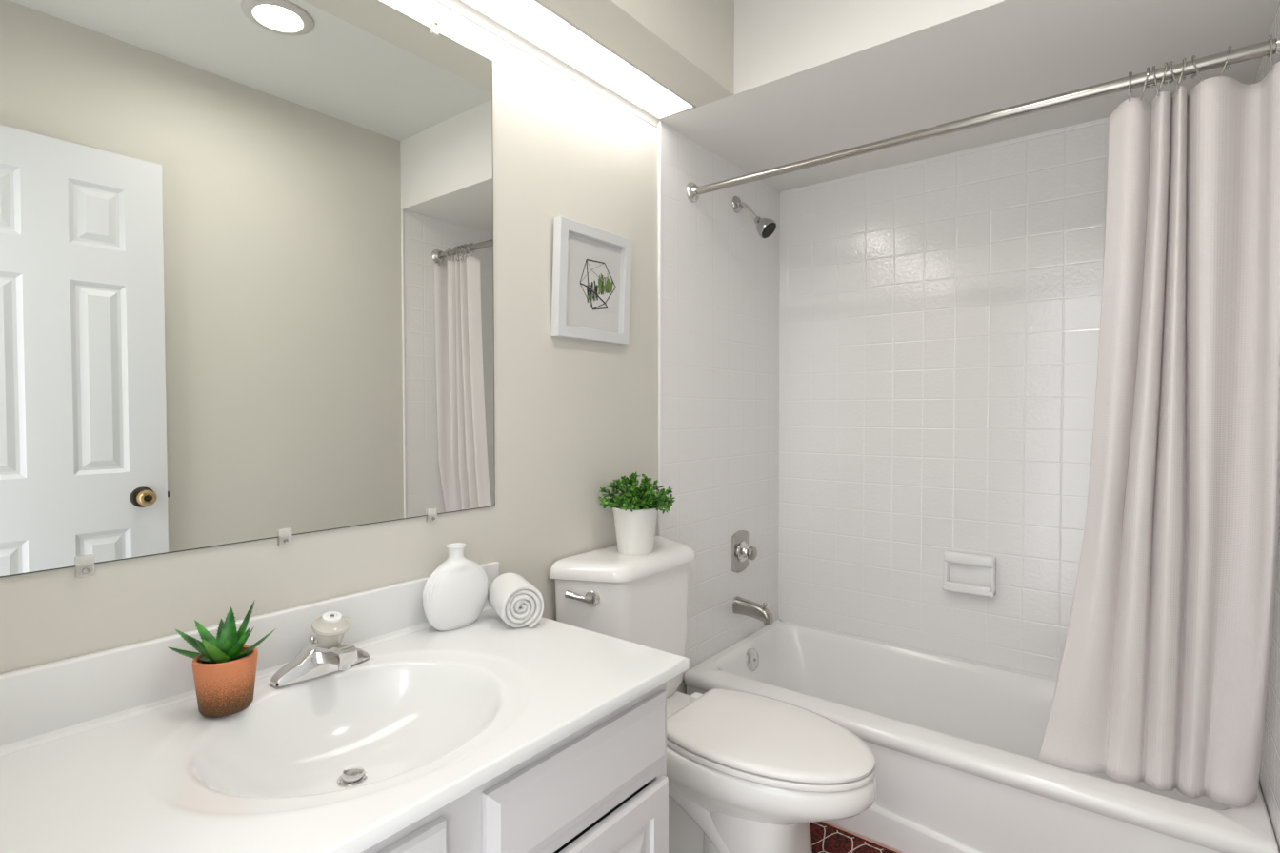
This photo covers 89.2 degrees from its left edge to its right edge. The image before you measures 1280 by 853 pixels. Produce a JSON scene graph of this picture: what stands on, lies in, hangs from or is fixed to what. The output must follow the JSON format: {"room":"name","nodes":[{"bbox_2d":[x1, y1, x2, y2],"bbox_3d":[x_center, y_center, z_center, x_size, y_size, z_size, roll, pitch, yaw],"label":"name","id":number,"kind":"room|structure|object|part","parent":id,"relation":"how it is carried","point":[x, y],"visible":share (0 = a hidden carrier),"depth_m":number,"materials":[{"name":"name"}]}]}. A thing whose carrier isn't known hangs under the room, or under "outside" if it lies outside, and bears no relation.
{"room":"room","nodes":[
{"label":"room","id":0,"kind":"room"},
{"bbox_2d":[191,645,258,718],"bbox_3d":[-0.647,0.398,1.014,0.087,0.085,0.087,1,2,38],"label":"pot","id":1,"kind":"object","parent":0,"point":[225,680],"depth_m":0.99,"materials":[{"name":"ceramic"}]},
{"bbox_2d":[0,0,686,694],"bbox_3d":[-0.258,-0.052,1.763,0.100,2.443,2.800,1,2,38],"label":"wall","id":2,"kind":"structure","parent":0,"point":[573,417],"depth_m":1.62,"materials":[{"name":"paint"}]},
{"bbox_2d":[0,0,495,578],"bbox_3d":[-0.642,-0.332,1.175,0.015,1.097,0.950,1,2,38],"label":"wall mirror","id":3,"kind":"object","parent":2,"relation":"attached to","point":[247,246],"visible":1,"depth_m":1.11,"materials":[{"name":"clear glass"}]},
{"bbox_2d":[0,560,499,757],"bbox_3d":[-0.673,0.388,1.137,0.030,0.106,1.079,1,2,38],"label":"backsplash","id":4,"kind":"structure","parent":2,"relation":"attached to","point":[46,703],"depth_m":1.01,"materials":[{"name":"stone"}]},
{"bbox_2d":[550,216,632,345],"bbox_3d":[-0.128,-0.394,1.808,0.040,0.308,0.296,1,2,38],"label":"framed picture","id":5,"kind":"object","parent":2,"relation":"attached to","point":[590,296],"visible":1,"depth_m":1.80,"materials":[{"name":"white wood"}]},
{"bbox_2d":[580,259,615,309],"bbox_3d":[-0.118,-0.396,1.828,0.006,0.138,0.151,1,2,38],"label":"art print","id":6,"kind":"object","parent":5,"relation":"attached to","point":[597,276],"depth_m":1.83,"materials":[{"name":"grey paper"}]},
{"bbox_2d":[538,0,734,107],"bbox_3d":[-0.316,-1.107,1.240,0.128,0.309,1.745,1,2,38],"label":"soffit","id":7,"kind":"object","parent":2,"relation":"attached to","point":[686,46],"visible":1,"depth_m":1.69,"materials":[{"name":"paint"}]},
{"bbox_2d":[436,0,696,127],"bbox_3d":[-0.425,-0.949,1.329,0.150,0.034,1.743,1,2,38],"label":"light panel","id":8,"kind":"object","parent":7,"relation":"attached to","point":[530,26],"visible":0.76,"depth_m":1.67,"materials":[{"name":"white plastic"}]},
{"bbox_2d":[657,120,661,536],"bbox_3d":[0.063,0.095,2.086,0.012,2.134,0.012,1,2,38],"label":"trim","id":9,"kind":"structure","parent":2,"relation":"attached to","point":[659,126],"depth_m":2.07,"materials":[{"name":"white"}]},
{"bbox_2d":[661,121,779,679],"bbox_3d":[0.325,-0.063,2.420,0.008,1.834,0.847,1,2,38],"label":"tiled wall","id":10,"kind":"structure","parent":2,"relation":"attached to","point":[721,279],"depth_m":2.36,"materials":[{"name":"white tile"}]},
{"bbox_2d":[731,530,757,573],"bbox_3d":[0.410,0.481,2.478,0.067,0.160,0.120,1,2,38],"label":"shower valve","id":11,"kind":"object","parent":10,"relation":"attached to","point":[741,552],"visible":1,"depth_m":2.46,"materials":[{"name":"silver metal"}]},
{"bbox_3d":[0.425,0.481,2.467,0.029,0.057,0.057,1,2,38],"label":"valve knob","id":12,"kind":"part","parent":11,"relation":"part of","materials":[{"name":"silver metal"}]},
{"bbox_2d":[732,596,773,625],"bbox_3d":[0.426,0.692,2.438,0.148,0.080,0.057,1,2,38],"label":"tub spout","id":13,"kind":"object","parent":10,"relation":"attached to","point":[740,606],"visible":1,"depth_m":2.42,"materials":[{"name":"silver metal"}]},
{"bbox_2d":[731,196,776,239],"bbox_3d":[0.424,-0.778,2.394,0.162,0.176,0.074,1,2,38],"label":"shower","id":14,"kind":"object","parent":10,"relation":"attached to","point":[765,227],"visible":1,"depth_m":2.37,"materials":[{"name":"silver metal"}]},
{"bbox_3d":[0.400,-0.799,2.415,0.098,0.090,0.018,1,2,38],"label":"shower arm","id":15,"kind":"part","parent":14,"relation":"part of","materials":[{"name":"silver metal"}]},
{"bbox_3d":[0.469,-0.715,2.361,0.048,0.050,0.064,1,2,38],"label":"nozzle plate","id":16,"kind":"part","parent":14,"relation":"part of","materials":[{"name":"black rubber"}]},
{"bbox_2d":[685,35,1279,202],"bbox_3d":[0.747,-0.786,1.757,1.454,0.066,0.066,1,2,38],"label":"shower rod","id":17,"kind":"object","parent":10,"relation":"attached to","point":[1263,49],"visible":1,"depth_m":1.60,"materials":[{"name":"silver metal"}]},
{"bbox_2d":[1128,71,1132,100],"bbox_3d":[1.112,-0.766,1.471,0.007,0.074,0.043,1,2,38],"label":"curtain hook","id":18,"kind":"object","parent":17,"relation":"hanging from","point":[1130,72],"visible":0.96,"depth_m":1.46,"materials":[{"name":"silver metal"}]},
{"bbox_2d":[1140,66,1150,99],"bbox_3d":[1.133,-0.765,1.454,0.017,0.074,0.043,1,2,38],"label":"curtain hook","id":19,"kind":"object","parent":17,"relation":"hanging from","point":[1147,87],"visible":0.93,"depth_m":1.45,"materials":[{"name":"silver metal"}]},
{"bbox_2d":[1152,65,1159,96],"bbox_3d":[1.147,-0.765,1.443,0.014,0.074,0.043,1,2,38],"label":"curtain hook","id":20,"kind":"object","parent":17,"relation":"hanging from","point":[1153,67],"visible":0.98,"depth_m":1.43,"materials":[{"name":"silver metal"}]},
{"bbox_2d":[1038,61,1279,806],"bbox_3d":[1.182,0.052,1.501,0.424,1.580,0.157,1,2,38],"label":"shower curtain","id":21,"kind":"object","parent":17,"relation":"hanging from","point":[1162,684],"visible":1,"depth_m":1.44,"materials":[{"name":"white fabric"}]},
{"bbox_2d":[1156,62,1167,96],"bbox_3d":[1.156,-0.765,1.436,0.019,0.074,0.043,1,2,38],"label":"curtain hook","id":22,"kind":"object","parent":17,"relation":"hanging from","point":[1166,64],"visible":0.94,"depth_m":1.43,"materials":[{"name":"silver metal"}]},
{"bbox_2d":[1168,60,1179,88],"bbox_3d":[1.173,-0.765,1.423,0.021,0.074,0.043,1,2,38],"label":"curtain hook","id":23,"kind":"object","parent":17,"relation":"hanging from","point":[1170,62],"visible":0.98,"depth_m":1.41,"materials":[{"name":"silver metal"}]},
{"bbox_2d":[1175,57,1186,91],"bbox_3d":[1.181,-0.765,1.416,0.018,0.074,0.043,1,2,38],"label":"curtain hook","id":24,"kind":"object","parent":17,"relation":"hanging from","point":[1182,77],"visible":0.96,"depth_m":1.41,"materials":[{"name":"silver metal"}]},
{"bbox_2d":[1191,55,1203,81],"bbox_3d":[1.204,-0.764,1.398,0.023,0.074,0.043,1,2,38],"label":"curtain hook","id":25,"kind":"object","parent":17,"relation":"hanging from","point":[1193,56],"visible":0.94,"depth_m":1.39,"materials":[{"name":"silver metal"}]},
{"bbox_2d":[1220,45,1232,76],"bbox_3d":[1.236,-0.764,1.373,0.023,0.074,0.043,1,2,38],"label":"curtain hook","id":26,"kind":"object","parent":17,"relation":"hanging from","point":[1230,47],"visible":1,"depth_m":1.36,"materials":[{"name":"silver metal"}]},
{"bbox_2d":[1267,35,1273,69],"bbox_3d":[1.292,-0.763,1.329,0.007,0.074,0.043,1,2,38],"label":"curtain hook","id":27,"kind":"object","parent":17,"relation":"hanging from","point":[1270,56],"visible":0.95,"depth_m":1.32,"materials":[{"name":"silver metal"}]},
{"bbox_2d":[612,506,658,555],"bbox_3d":[-0.013,0.288,1.823,0.129,0.128,0.129,1,2,38],"label":"pot","id":28,"kind":"object","parent":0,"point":[634,527],"depth_m":1.78,"materials":[{"name":"white ceramic"}]},
{"bbox_2d":[660,0,1279,192],"bbox_3d":[0.899,-1.124,1.944,1.470,0.309,0.863,1,2,38],"label":"soffit","id":29,"kind":"object","parent":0,"point":[813,78],"visible":0.75,"depth_m":1.79,"materials":[{"name":"white paint"}]},
{"bbox_3d":[0.361,1.220,1.307,1.670,0.080,2.800,1,2,38],"label":"floor","id":30,"kind":"structure","parent":0,"visible":0},
{"bbox_2d":[361,681,668,852],"bbox_3d":[-0.477,0.827,0.976,0.550,0.722,1.054,1,2,38],"label":"vanity cabinet","id":31,"kind":"object","parent":30,"relation":"on","point":[603,788],"visible":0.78,"depth_m":1.02,"materials":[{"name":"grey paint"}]},
{"bbox_2d":[0,560,689,852],"bbox_3d":[-0.463,0.454,0.973,0.566,0.232,1.079,1,2,38],"label":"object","id":32,"kind":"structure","parent":31,"relation":"in","point":[112,750],"depth_m":0.98,"materials":[{"name":"stone"}]},
{"bbox_2d":[167,600,274,718],"bbox_3d":[-0.648,0.361,1.005,0.133,0.160,0.105,1,2,38],"label":"aloe","id":33,"kind":"object","parent":32,"relation":"on","point":[224,670],"visible":1,"depth_m":0.99,"materials":[{"name":"ceramic"}]},
{"bbox_2d":[269,611,370,687],"bbox_3d":[-0.549,0.385,1.147,0.132,0.105,0.168,1,2,38],"label":"faucet","id":34,"kind":"object","parent":32,"relation":"on","point":[328,655],"visible":1,"depth_m":1.13,"materials":[{"name":"silver metal"}]},
{"bbox_3d":[-0.596,0.409,1.183,0.014,0.056,0.014,1,2,38],"label":"lift rod","id":35,"kind":"part","parent":34,"relation":"part of","materials":[{"name":"silver metal"}]},
{"bbox_3d":[-0.550,0.364,1.156,0.061,0.059,0.064,1,2,38],"label":"handle knob","id":36,"kind":"part","parent":34,"relation":"part of","materials":[{"name":"white plastic"}]},
{"bbox_3d":[-0.534,0.398,1.136,0.095,0.041,0.040,1,2,38],"label":"spout","id":37,"kind":"part","parent":34,"relation":"part of","materials":[{"name":"silver metal"}]},
{"bbox_2d":[422,542,488,631],"bbox_3d":[-0.399,0.344,1.409,0.076,0.175,0.161,1,2,38],"label":"vase","id":38,"kind":"object","parent":32,"relation":"on","point":[455,594],"visible":1,"depth_m":1.38,"materials":[{"name":"white ceramic"}]},
{"bbox_2d":[487,573,543,627],"bbox_3d":[-0.275,0.385,1.436,0.095,0.092,0.131,-1,1,-26],"label":"rolled towel","id":39,"kind":"object","parent":32,"relation":"on","point":[516,601],"visible":1,"depth_m":1.39,"materials":[{"name":"white fabric"}]},
{"bbox_3d":[-0.415,0.788,0.622,0.018,0.565,0.540,1,2,38],"label":"cabinet door","id":40,"kind":"part","parent":31,"relation":"part of","materials":[{"name":"grey paint"}]},
{"bbox_3d":[-0.080,0.560,1.045,0.018,0.128,0.418,1,2,38],"label":"drawer","id":41,"kind":"part","parent":31,"relation":"part of","materials":[{"name":"grey paint"}]},
{"bbox_3d":[-0.292,0.781,0.828,0.003,0.580,1.015,1,2,38],"label":"shadow panel","id":42,"kind":"part","parent":31,"relation":"part of","materials":[{"name":"grey wood"}]},
{"bbox_3d":[-0.079,0.859,1.052,0.018,0.403,0.418,1,2,38],"label":"cabinet door","id":43,"kind":"part","parent":31,"relation":"part of","materials":[{"name":"grey paint"}]},
{"bbox_2d":[549,535,876,852],"bbox_3d":[0.215,0.763,1.671,0.759,0.816,0.511,1,2,38],"label":"toilet","id":44,"kind":"object","parent":30,"relation":"on","point":[748,772],"visible":0.83,"depth_m":1.59,"materials":[{"name":"white ceramic"}]},
{"bbox_3d":[-0.150,0.444,1.672,0.089,0.043,0.029,0,1,11],"label":"flush lever","id":45,"kind":"part","parent":44,"relation":"part of","materials":[{"name":"silver metal"}]},
{"bbox_3d":[-0.012,0.586,1.845,0.176,0.387,0.478,1,2,38],"label":"tank","id":46,"kind":"part","parent":44,"relation":"part of","materials":[{"name":"white ceramic"}]},
{"bbox_3d":[-0.008,0.374,1.836,0.195,0.044,0.511,1,2,38],"label":"tank lid","id":47,"kind":"part","parent":44,"relation":"part of","materials":[{"name":"white ceramic"}]},
{"bbox_2d":[599,471,675,555],"bbox_3d":[-0.006,0.239,1.817,0.227,0.227,0.215,1,2,38],"label":"potted plant","id":48,"kind":"object","parent":44,"relation":"on","point":[634,512],"visible":1,"depth_m":1.78,"materials":[{"name":"white"}]},
{"bbox_3d":[0.324,0.763,1.608,0.502,0.022,0.363,1,2,38],"label":"seat lid","id":49,"kind":"part","parent":44,"relation":"part of","materials":[{"name":"white plastic"}]},
{"bbox_2d":[810,821,900,852],"bbox_3d":[0.598,1.171,1.446,0.840,0.011,0.642,1,2,38],"label":"bath rug","id":50,"kind":"object","parent":30,"relation":"on","point":[826,838],"visible":0.51,"depth_m":1.81,"materials":[{"name":"red fabric"}]},
{"bbox_2d":[683,620,1279,852],"bbox_3d":[0.940,0.999,2.041,1.452,0.326,0.721,1,2,38],"label":"bathtub","id":51,"kind":"object","parent":30,"relation":"on","point":[954,743],"visible":0.63,"depth_m":1.79,"materials":[{"name":"white ceramic"}]},
{"bbox_3d":[0.426,0.884,2.456,0.025,0.082,0.082,1,2,38],"label":"overflow plate","id":52,"kind":"part","parent":51,"relation":"part of","materials":[{"name":"silver metal"}]},
{"bbox_3d":[1.195,-0.066,2.344,1.470,2.443,0.092,1,2,38],"label":"wall","id":53,"kind":"structure","parent":0,"visible":0},
{"bbox_2d":[778,117,1109,678],"bbox_3d":[1.164,-0.061,2.305,1.470,1.834,0.008,1,2,38],"label":"tiled wall","id":54,"kind":"structure","parent":53,"relation":"attached to","point":[940,316],"depth_m":2.35,"materials":[{"name":"white tile"}]},
{"bbox_2d":[942,550,996,598],"bbox_3d":[1.159,0.518,2.287,0.164,0.138,0.048,1,2,38],"label":"soap dish","id":55,"kind":"object","parent":54,"relation":"attached to","point":[964,572],"visible":1,"depth_m":2.28,"materials":[{"name":"white ceramic"}]},
{"bbox_3d":[0.977,-0.031,0.795,0.100,2.443,2.800,1,2,38],"label":"wall","id":56,"kind":"structure","parent":0,"visible":0},
{"bbox_2d":[1253,1,1279,852],"bbox_3d":[1.476,-0.044,1.518,0.008,1.834,0.847,1,2,38],"label":"tiled wall","id":57,"kind":"structure","parent":56,"relation":"attached to","point":[1270,769],"depth_m":1.41,"materials":[{"name":"white tile"}]}
]}

